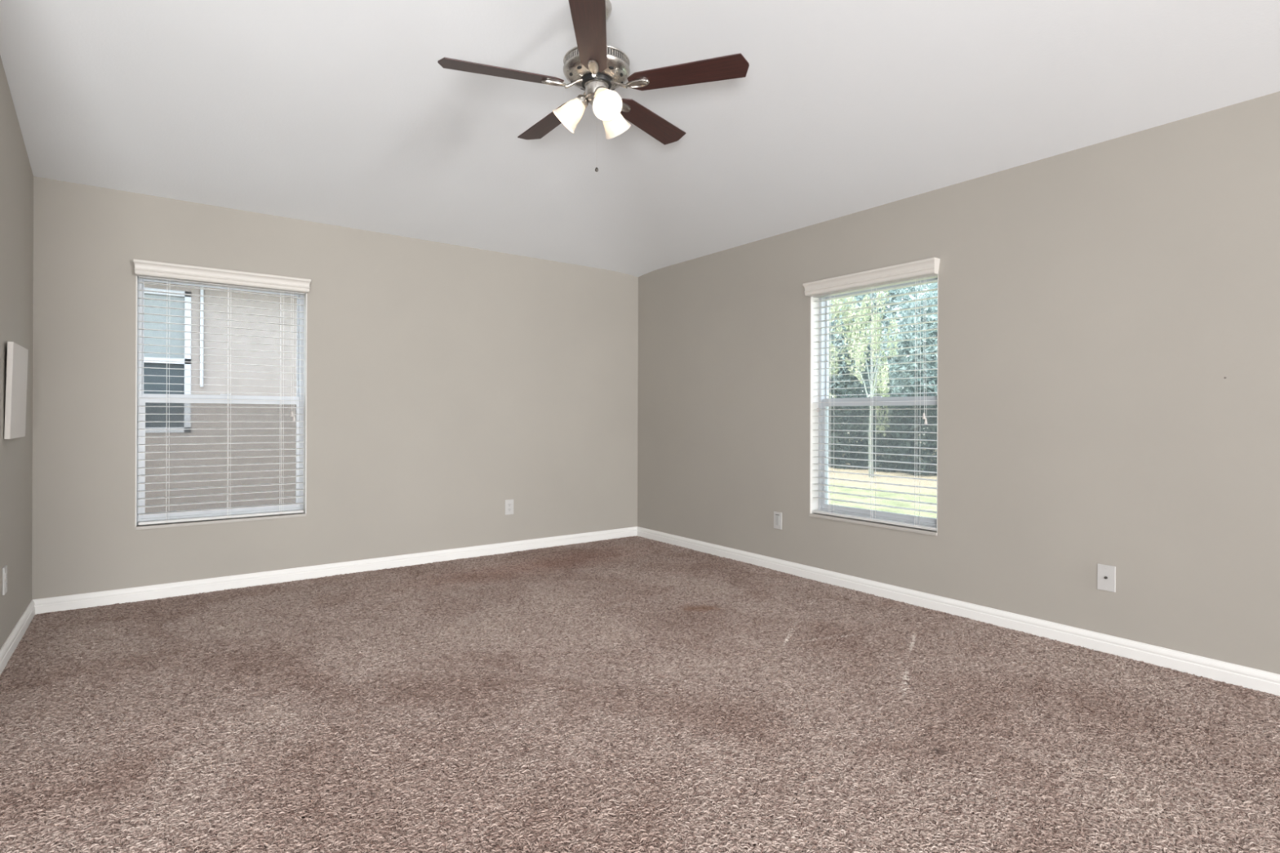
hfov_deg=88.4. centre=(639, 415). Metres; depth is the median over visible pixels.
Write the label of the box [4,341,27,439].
wall panel
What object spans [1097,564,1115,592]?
cable plate
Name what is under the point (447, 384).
wall
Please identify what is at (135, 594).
baseboard
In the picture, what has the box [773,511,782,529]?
wall outlet
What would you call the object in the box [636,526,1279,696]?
baseboard
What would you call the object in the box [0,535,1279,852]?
carpet
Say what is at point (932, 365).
tree
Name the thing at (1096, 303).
wall
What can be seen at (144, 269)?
window blind
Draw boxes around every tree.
[828,296,870,408]
[828,297,886,422]
[831,284,937,444]
[850,290,900,477]
[874,282,937,435]
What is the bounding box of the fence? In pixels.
[829,383,937,475]
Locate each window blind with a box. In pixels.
[133,258,311,524]
[802,257,940,530]
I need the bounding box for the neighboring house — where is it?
[143,281,297,513]
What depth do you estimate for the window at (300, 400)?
4.23 m
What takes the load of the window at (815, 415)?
in the wall at (1096, 303)
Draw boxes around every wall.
[0,55,33,648]
[31,176,638,599]
[637,91,1279,674]
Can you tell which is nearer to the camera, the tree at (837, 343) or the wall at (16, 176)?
the wall at (16, 176)
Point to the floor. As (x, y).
(572, 705)
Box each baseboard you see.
[0,600,35,675]
[33,526,637,614]
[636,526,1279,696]
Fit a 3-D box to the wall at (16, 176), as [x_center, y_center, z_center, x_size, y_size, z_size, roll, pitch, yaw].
[-2.501,-0.363,2.319,0.200,3.358,3.150,0,0,-37]
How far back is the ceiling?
3.23 m
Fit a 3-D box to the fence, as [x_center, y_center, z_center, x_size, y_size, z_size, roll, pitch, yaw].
[6.027,0.414,14.967,1.615,2.431,16.871,0,0,-37]
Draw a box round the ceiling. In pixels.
[0,0,1279,277]
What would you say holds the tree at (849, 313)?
on the lawn
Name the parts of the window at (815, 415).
sill, sash, sash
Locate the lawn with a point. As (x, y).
(837, 475)
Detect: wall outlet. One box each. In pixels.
[2,564,7,595]
[505,499,513,515]
[773,511,782,529]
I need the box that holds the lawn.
[828,433,937,518]
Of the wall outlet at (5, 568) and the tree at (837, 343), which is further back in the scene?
the tree at (837, 343)
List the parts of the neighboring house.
pane, pane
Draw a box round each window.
[135,275,306,529]
[808,272,938,536]
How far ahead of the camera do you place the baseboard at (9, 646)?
3.14 m
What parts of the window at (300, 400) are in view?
sash, sash, sill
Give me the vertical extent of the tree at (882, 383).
4.374 m
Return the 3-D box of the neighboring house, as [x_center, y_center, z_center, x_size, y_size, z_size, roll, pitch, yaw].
[-6.325,-0.847,7.568,12.200,4.200,3.560,0,0,-37]
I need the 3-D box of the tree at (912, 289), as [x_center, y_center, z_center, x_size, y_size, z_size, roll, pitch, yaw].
[10.600,-3.074,28.721,7.849,8.794,7.534,0,0,-2]
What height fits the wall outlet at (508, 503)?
0.121 m
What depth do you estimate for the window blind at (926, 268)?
4.11 m
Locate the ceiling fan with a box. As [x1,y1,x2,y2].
[437,0,749,172]

